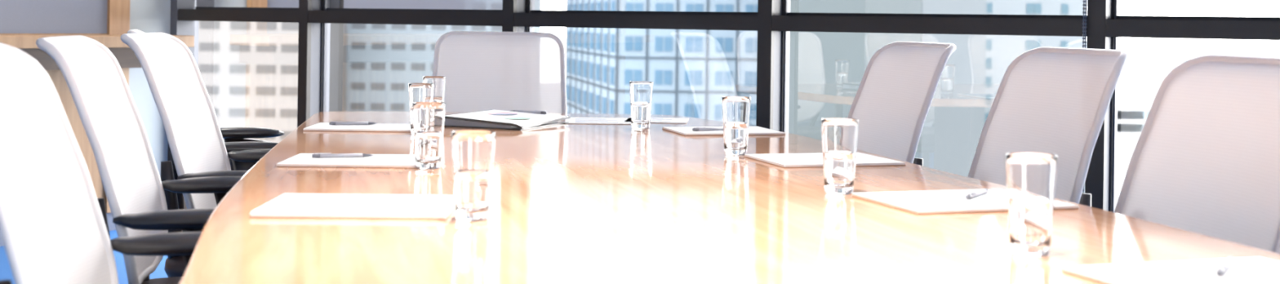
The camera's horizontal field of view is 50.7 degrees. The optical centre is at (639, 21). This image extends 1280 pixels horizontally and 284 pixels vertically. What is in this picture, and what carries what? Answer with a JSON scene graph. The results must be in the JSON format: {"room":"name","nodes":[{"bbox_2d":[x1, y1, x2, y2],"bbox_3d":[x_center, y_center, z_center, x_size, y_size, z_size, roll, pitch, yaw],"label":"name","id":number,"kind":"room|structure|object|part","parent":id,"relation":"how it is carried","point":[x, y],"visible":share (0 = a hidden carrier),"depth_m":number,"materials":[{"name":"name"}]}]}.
{"room":"conference room","nodes":[
{"label":"conference room","id":0,"kind":"room"},
{"bbox_2d":[0,230,168,283],"bbox_3d":[-0.989,1.091,0.820,8.920,0.120,8.950,1,0,32],"label":"floor","id":1,"kind":"structure","parent":0,"point":[6,273],"depth_m":5.53,"materials":[{"name":"blue carpet"}]},
{"bbox_2d":[0,42,201,283],"bbox_3d":[-0.649,0.536,1.932,0.643,0.999,0.615,1,0,-11],"label":"office chair","id":2,"kind":"object","parent":1,"relation":"on","point":[53,230],"visible":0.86,"depth_m":2.01,"materials":[{"name":"white"}]},
{"bbox_3d":[-0.862,0.275,1.889,0.176,0.465,0.470,1,0,-11],"label":"backrest","id":3,"kind":"part","parent":2,"relation":"part of","materials":[{"name":"white"}]},
{"bbox_3d":[-0.657,0.504,2.128,0.149,0.267,0.187,1,0,-11],"label":"armrest","id":4,"kind":"part","parent":2,"relation":"part of","materials":[{"name":"black plastic"}]},
{"bbox_2d":[35,35,242,283],"bbox_3d":[-0.837,0.533,2.693,0.643,0.999,0.615,1,0,-11],"label":"office chair","id":5,"kind":"object","parent":1,"relation":"on","point":[108,113],"visible":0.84,"depth_m":2.71,"materials":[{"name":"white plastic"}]},
{"bbox_3d":[-1.049,0.273,2.649,0.176,0.465,0.470,1,0,-11],"label":"backrest","id":6,"kind":"part","parent":5,"relation":"part of","materials":[{"name":"white"}]},
{"bbox_3d":[-0.802,0.576,2.700,0.510,0.066,0.494,1,0,-12],"label":"seat","id":7,"kind":"part","parent":5,"relation":"part of","materials":[{"name":"brown leather"}]},
{"bbox_3d":[-0.768,0.502,2.509,0.149,0.267,0.187,1,0,-12],"label":"armrest","id":8,"kind":"part","parent":5,"relation":"part of","materials":[{"name":"black plastic"}]},
{"bbox_3d":[-0.845,0.501,2.888,0.149,0.267,0.187,1,0,-12],"label":"armrest","id":9,"kind":"part","parent":5,"relation":"part of","materials":[{"name":"black plastic"}]},
{"bbox_2d":[120,31,271,277],"bbox_3d":[-0.912,0.532,3.317,0.643,0.999,0.615,1,0,-6],"label":"office chair","id":10,"kind":"object","parent":1,"relation":"on","point":[182,100],"visible":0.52,"depth_m":3.34,"materials":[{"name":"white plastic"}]},
{"bbox_3d":[-0.877,0.575,3.321,0.510,0.066,0.494,1,0,-6],"label":"seat","id":11,"kind":"part","parent":10,"relation":"part of","materials":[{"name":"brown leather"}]},
{"bbox_3d":[-1.128,0.271,3.294,0.176,0.465,0.470,1,0,-6],"label":"backrest","id":12,"kind":"part","parent":10,"relation":"part of","materials":[{"name":"white"}]},
{"bbox_2d":[127,29,284,209],"bbox_3d":[-1.182,0.528,4.003,0.643,0.999,0.615,1,0,-19],"label":"office chair","id":13,"kind":"object","parent":1,"relation":"on","point":[236,139],"visible":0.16,"depth_m":3.90,"materials":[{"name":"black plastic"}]},
{"bbox_3d":[-1.090,0.498,3.831,0.149,0.267,0.187,1,0,-19],"label":"armrest","id":14,"kind":"part","parent":13,"relation":"part of","materials":[{"name":"black plastic"}]},
{"bbox_3d":[-1.216,0.496,4.196,0.149,0.267,0.187,1,0,-19],"label":"armrest","id":15,"kind":"part","parent":13,"relation":"part of","materials":[{"name":"black plastic"}]},
{"bbox_2d":[297,0,330,127],"bbox_3d":[-1.528,-0.287,6.349,0.078,2.620,0.137,1,0,32],"label":"window frame","id":16,"kind":"structure","parent":1,"relation":"on","point":[313,44],"depth_m":6.31,"materials":[{"name":"black metal"}]},
{"bbox_2d":[307,0,502,26],"bbox_3d":[-1.024,-0.280,6.024,1.150,2.620,0.120,1,0,32],"label":"window","id":17,"kind":"structure","parent":1,"relation":"on","point":[437,12],"depth_m":6.01,"materials":[{"name":"black metal"}]},
{"bbox_3d":[-0.988,-0.786,6.070,1.150,1.506,0.001,1,0,32],"label":"pane","id":18,"kind":"part","parent":17,"relation":"part of","materials":[{"name":"clear glass"}]},
{"bbox_2d":[432,31,566,113],"bbox_3d":[-0.495,0.538,4.656,0.615,0.999,0.643,1,0,-5],"label":"office chair","id":19,"kind":"object","parent":1,"relation":"on","point":[482,70],"visible":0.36,"depth_m":4.88,"materials":[{"name":"white plastic"}]},
{"bbox_2d":[502,0,534,31],"bbox_3d":[-0.513,-0.272,5.710,0.078,2.620,0.137,1,0,32],"label":"window frame","id":20,"kind":"structure","parent":1,"relation":"on","point":[509,6],"depth_m":5.66,"materials":[{"name":"black metal"}]},
{"bbox_2d":[513,9,757,31],"bbox_3d":[-0.009,-0.265,5.385,1.150,2.620,0.120,1,0,32],"label":"window","id":21,"kind":"structure","parent":1,"relation":"on","point":[713,20],"depth_m":5.33,"materials":[{"name":"black metal"}]},
{"bbox_2d":[179,111,1279,283],"bbox_3d":[-0.056,0.677,2.609,1.506,0.735,3.985,1,0,-14],"label":"conference table","id":22,"kind":"object","parent":1,"relation":"on","point":[571,203],"visible":0.7,"depth_m":2.03,"materials":[{"name":"brown wood"}]},
{"bbox_2d":[276,153,416,168],"bbox_3d":[-0.599,0.298,2.889,0.300,0.006,0.220,1,0,-2],"label":"paper","id":23,"kind":"object","parent":22,"relation":"on","point":[302,160],"visible":0.71,"depth_m":2.83,"materials":[{"name":"white paper"}]},
{"bbox_2d":[311,152,373,157],"bbox_3d":[-0.641,0.289,2.914,0.130,0.011,0.009,1,0,-14],"label":"pen","id":24,"kind":"object","parent":23,"relation":"on","point":[318,154],"visible":1,"depth_m":2.91,"materials":[{"name":"white plastic"}]},
{"bbox_2d":[249,193,454,219],"bbox_3d":[-0.451,0.299,2.182,0.300,0.009,0.220,1,0,-2],"label":"paper","id":25,"kind":"object","parent":22,"relation":"on","point":[308,206],"visible":0.86,"depth_m":2.14,"materials":[{"name":"white paper"}]},
{"bbox_2d":[302,122,410,132],"bbox_3d":[-0.765,0.296,3.767,0.300,0.006,0.220,1,0,-2],"label":"paper","id":26,"kind":"object","parent":22,"relation":"on","point":[321,126],"visible":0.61,"depth_m":3.70,"materials":[{"name":"white paper"}]},
{"bbox_2d":[328,120,376,124],"bbox_3d":[-0.807,0.287,3.800,0.130,0.011,0.009,1,0,-12],"label":"pen","id":27,"kind":"object","parent":26,"relation":"on","point":[331,122],"visible":1,"depth_m":3.79,"materials":[{"name":"silver metal"}]},
{"bbox_2d":[408,83,434,134],"bbox_3d":[-0.583,0.234,3.599,0.068,0.135,0.068,1,0,4],"label":"drinking glass","id":28,"kind":"object","parent":22,"relation":"on","point":[418,92],"visible":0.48,"depth_m":3.57,"materials":[{"name":"white"}]},
{"bbox_2d":[412,102,445,168],"bbox_3d":[-0.436,0.236,2.789,0.068,0.135,0.068,1,0,32],"label":"drinking glass","id":29,"kind":"object","parent":22,"relation":"on","point":[428,117],"visible":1,"depth_m":2.76,"materials":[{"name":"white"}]},
{"bbox_2d":[422,75,445,102],"bbox_3d":[-0.617,0.233,4.049,0.068,0.135,0.068,1,0,4],"label":"drinking glass","id":30,"kind":"object","parent":22,"relation":"on","point":[439,82],"visible":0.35,"depth_m":4.02,"materials":[{"name":"white"}]},
{"bbox_2d":[451,129,495,221],"bbox_3d":[-0.258,0.238,2.086,0.068,0.135,0.068,1,0,11],"label":"drinking glass","id":31,"kind":"object","parent":22,"relation":"on","point":[473,151],"visible":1,"depth_m":2.06,"materials":[{"name":"white"}]},
{"bbox_2d":[444,109,570,130],"bbox_3d":[-0.392,0.288,3.961,0.266,0.032,0.315,1,0,22],"label":"document folder","id":32,"kind":"object","parent":22,"relation":"on","point":[491,118],"visible":1,"depth_m":3.86,"materials":[{"name":"white paper"}]},
{"bbox_2d":[510,110,546,114],"bbox_3d":[-0.341,0.275,4.104,0.130,0.011,0.009,1,0,25],"label":"pen","id":33,"kind":"object","parent":32,"relation":"on","point":[523,111],"visible":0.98,"depth_m":4.09,"materials":[{"name":"silver metal"}]},
{"bbox_2d":[564,117,631,124],"bbox_3d":[-0.125,0.307,4.165,0.210,0.002,0.250,1,0,-3],"label":"paper sheet","id":34,"kind":"object","parent":22,"relation":"on","point":[572,120],"visible":0.9,"depth_m":4.15,"materials":[{"name":"white paper"}]},
{"bbox_2d":[629,80,653,128],"bbox_3d":[0.003,0.242,3.902,0.068,0.135,0.068,1,0,-10],"label":"drinking glass","id":35,"kind":"object","parent":22,"relation":"on","point":[641,91],"visible":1,"depth_m":3.88,"materials":[{"name":"white"}]},
{"bbox_2d":[626,116,688,123],"bbox_3d":[0.054,0.309,4.223,0.190,0.002,0.210,1,0,4],"label":"paper sheet","id":36,"kind":"object","parent":22,"relation":"on","point":[654,120],"visible":0.64,"depth_m":4.21,"materials":[{"name":"white paper"}]},
{"bbox_2d":[662,126,785,135],"bbox_3d":[0.233,0.310,3.817,0.290,0.006,0.230,1,0,-15],"label":"paper","id":37,"kind":"object","parent":22,"relation":"on","point":[685,131],"visible":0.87,"depth_m":3.76,"materials":[{"name":"white paper"}]},
{"bbox_2d":[692,127,723,131],"bbox_3d":[0.203,0.301,3.782,0.130,0.011,0.009,1,0,-30],"label":"pen","id":38,"kind":"object","parent":37,"relation":"on","point":[695,129],"visible":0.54,"depth_m":3.77,"materials":[{"name":"silver metal"}]},
{"bbox_2d":[721,96,751,155],"bbox_3d":[0.225,0.245,3.166,0.068,0.135,0.068,1,0,-31],"label":"drinking glass","id":39,"kind":"object","parent":22,"relation":"on","point":[735,109],"visible":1,"depth_m":3.14,"materials":[{"name":"white"}]},
{"bbox_2d":[744,152,906,167],"bbox_3d":[0.414,0.312,3.048,0.290,0.006,0.235,1,0,-17],"label":"paper","id":40,"kind":"object","parent":22,"relation":"on","point":[815,159],"visible":0.79,"depth_m":3.01,"materials":[{"name":"white paper"}]},
{"bbox_2d":[821,117,858,194],"bbox_3d":[0.365,0.247,2.475,0.068,0.135,0.068,1,0,37],"label":"drinking glass","id":41,"kind":"object","parent":22,"relation":"on","point":[839,135],"visible":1,"depth_m":2.45,"materials":[{"name":"white"}]},
{"bbox_2d":[852,188,1079,214],"bbox_3d":[0.564,0.315,2.367,0.310,0.006,0.235,1,0,-18],"label":"paper","id":42,"kind":"object","parent":22,"relation":"on","point":[938,202],"visible":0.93,"depth_m":2.33,"materials":[{"name":"white paper"}]},
{"bbox_2d":[964,188,988,199],"bbox_3d":[0.604,0.307,2.414,0.009,0.011,0.130,1,0,30],"label":"pen","id":43,"kind":"object","parent":42,"relation":"on","point":[972,194],"visible":1,"depth_m":2.39,"materials":[{"name":"white plastic"}]},
{"bbox_2d":[1005,152,1057,257],"bbox_3d":[0.532,0.250,1.840,0.068,0.135,0.068,1,0,16],"label":"drinking glass","id":44,"kind":"object","parent":22,"relation":"on","point":[1031,177],"visible":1,"depth_m":1.81,"materials":[{"name":"white"}]},
{"bbox_2d":[1061,257,1279,283],"bbox_3d":[0.718,0.317,1.648,0.310,0.006,0.235,1,0,-18],"label":"paper","id":45,"kind":"object","parent":22,"relation":"on","point":[1253,270],"visible":1,"depth_m":1.68,"materials":[{"name":"white paper"}]},
{"bbox_2d":[1215,257,1233,276],"bbox_3d":[0.742,0.309,1.713,0.009,0.011,0.130,1,0,30],"label":"pen","id":46,"kind":"object","parent":45,"relation":"on","point":[1224,267],"visible":1,"depth_m":1.69,"materials":[{"name":"white plastic"}]},
{"bbox_2d":[755,0,790,133],"bbox_3d":[0.502,-0.258,5.071,0.078,2.620,0.137,1,0,32],"label":"window frame","id":47,"kind":"structure","parent":1,"relation":"on","point":[773,46],"depth_m":5.03,"materials":[{"name":"black metal"}]},
{"bbox_2d":[847,40,955,165],"bbox_3d":[0.461,0.552,3.566,0.643,0.999,0.615,1,0,-12],"label":"office chair","id":48,"kind":"object","parent":1,"relation":"on","point":[891,103],"visible":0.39,"depth_m":3.63,"materials":[{"name":"white plastic"}]},
{"bbox_2d":[771,12,1087,36],"bbox_3d":[1.007,-0.251,4.745,1.150,2.620,0.120,1,0,32],"label":"window","id":49,"kind":"structure","parent":1,"relation":"on","point":[896,23],"depth_m":4.68,"materials":[{"name":"black metal"}]},
{"bbox_2d":[1082,0,1087,193],"bbox_3d":[0.972,-0.484,4.669,1.148,2.154,0.060,1,0,32],"label":"window frame","id":50,"kind":"structure","parent":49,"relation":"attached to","point":[1083,1],"depth_m":4.38,"materials":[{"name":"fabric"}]},
{"bbox_2d":[968,46,1129,206],"bbox_3d":[0.663,0.554,2.899,0.643,0.999,0.615,1,0,-11],"label":"office chair","id":51,"kind":"object","parent":1,"relation":"on","point":[1048,100],"visible":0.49,"depth_m":2.96,"materials":[{"name":"white plastic"}]},
{"bbox_2d":[1084,0,1119,212],"bbox_3d":[1.518,-0.243,4.431,0.078,2.620,0.137,1,0,32],"label":"window frame","id":52,"kind":"structure","parent":1,"relation":"on","point":[1100,182],"depth_m":4.38,"materials":[{"name":"black metal"}]},
{"bbox_2d":[1106,15,1279,39],"bbox_3d":[2.022,-0.236,4.106,1.150,2.620,0.120,1,0,32],"label":"window","id":53,"kind":"structure","parent":1,"relation":"on","point":[1126,26],"depth_m":4.23,"materials":[{"name":"black metal"}]},
{"bbox_2d":[1114,54,1279,253],"bbox_3d":[0.762,0.556,2.244,0.643,0.999,0.615,1,0,-9],"label":"office chair","id":54,"kind":"object","parent":1,"relation":"on","point":[1205,160],"visible":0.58,"depth_m":2.33,"materials":[{"name":"white plastic"}]},
{"bbox_2d":[128,0,170,177],"bbox_3d":[-4.700,-0.332,3.170,0.100,2.620,8.950,1,0,32],"label":"wall","id":55,"kind":"structure","parent":0,"point":[145,15],"depth_m":6.70,"materials":[{"name":"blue paint"}]},
{"bbox_2d":[0,213,115,246],"bbox_3d":[-4.689,0.933,3.109,0.015,0.090,8.680,1,0,32],"label":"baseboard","id":56,"kind":"structure","parent":55,"relation":"attached to","point":[111,225],"depth_m":6.49,"materials":[{"name":"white wood"}]},
{"bbox_2d":[0,0,129,213],"bbox_3d":[-3.467,-0.230,5.002,0.033,2.270,3.688,1,0,32],"label":"board","id":57,"kind":"object","parent":55,"relation":"attached to","point":[16,16],"visible":0.25,"depth_m":6.31,"materials":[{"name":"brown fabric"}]},
{"bbox_3d":[-3.499,0.475,4.983,0.016,0.860,3.512,1,0,32],"label":"panel","id":58,"kind":"part","parent":57,"relation":"part of","materials":[{"name":"brown wood"}]},
{"bbox_3d":[-3.483,-0.630,4.983,0.016,1.350,3.512,1,0,32],"label":"board panel","id":59,"kind":"part","parent":57,"relation":"part of","materials":[{"name":"blue fabric"}]},
{"bbox_2d":[0,34,194,70],"bbox_3d":[-3.279,0.128,5.000,0.294,0.150,3.770,1,0,32],"label":"wall shelf","id":60,"kind":"object","parent":57,"relation":"attached to","point":[125,55],"visible":0.44,"depth_m":6.08,"materials":[{"name":"brown wood"}]},
{"bbox_2d":[169,0,198,66],"bbox_3d":[-2.298,-0.298,6.835,0.050,2.620,0.137,1,0,32],"label":"window frame","id":61,"kind":"structure","parent":55,"relation":"attached to","point":[177,27],"depth_m":6.81,"materials":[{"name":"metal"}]},
{"bbox_2d":[177,0,298,22],"bbox_3d":[-1.917,-0.292,6.587,0.860,2.620,0.120,1,0,32],"label":"window","id":62,"kind":"structure","parent":55,"relation":"in","point":[252,11],"depth_m":6.58,"materials":[{"name":"black metal"}]},
{"bbox_3d":[-1.881,-0.799,6.632,0.860,1.506,0.001,1,0,32],"label":"pane","id":63,"kind":"part","parent":62,"relation":"part of","materials":[{"name":"clear glass"}]},
{"label":"outside","id":64,"kind":"structure","parent":0,"visible":0},
{"bbox_3d":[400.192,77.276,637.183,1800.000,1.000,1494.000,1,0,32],"label":"city","id":65,"kind":"object","parent":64,"visible":0},
{"bbox_2d":[198,20,346,142],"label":"window","id":66,"kind":"structure","parent":65,"relation":"on","point":[248,70],"depth_m":190.00,"materials":[{"name":"glass"}]},
{"bbox_2d":[346,0,541,111],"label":"window","id":67,"kind":"structure","parent":65,"relation":"on","point":[382,60],"depth_m":204.99,"materials":[{"name":"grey glass"}]},
{"bbox_2d":[564,0,757,126],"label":"window","id":68,"kind":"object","parent":65,"relation":"on","point":[690,71],"visible":0.4,"depth_m":150.01,"materials":[{"name":"clear glass"}]},
{"bbox_2d":[788,0,921,163],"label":"window","id":69,"kind":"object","parent":65,"relation":"on","point":[827,69],"visible":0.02,"depth_m":120.01,"materials":[{"name":"clear glass"}]},
{"bbox_2d":[920,0,986,177],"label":"window","id":70,"kind":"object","parent":65,"relation":"on","point":[954,122],"visible":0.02,"depth_m":120.01,"materials":[{"name":"clear glass"}]},
{"bbox_2d":[984,0,1087,193],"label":"window","id":71,"kind":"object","parent":65,"relation":"on","point":[1002,51],"visible":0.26,"depth_m":185.01,"materials":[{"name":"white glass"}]},
{"bbox_2d":[1115,97,1149,204],"bbox_3d":[75.445,42.294,225.000,7.842,59.669,30.300,1,0,0],"label":"building","id":72,"kind":"structure","parent":65,"relation":"on","point":[1132,114],"depth_m":210.00,"materials":[{"name":"white"}]},
{"bbox_2d":[1117,41,1180,111],"bbox_3d":[119.454,39.008,335.000,16.020,67.498,30.300,1,0,0],"label":"building","id":73,"kind":"structure","parent":65,"relation":"on","point":[1140,78],"depth_m":319.98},
{"bbox_2d":[1130,37,1279,64],"bbox_3d":[191.766,39.810,435.000,57.494,67.964,30.300,1,0,0],"label":"building","id":74,"kind":"structure","parent":65,"relation":"on","point":[1190,48],"depth_m":420.00,"materials":[{"name":"white"}]}
]}

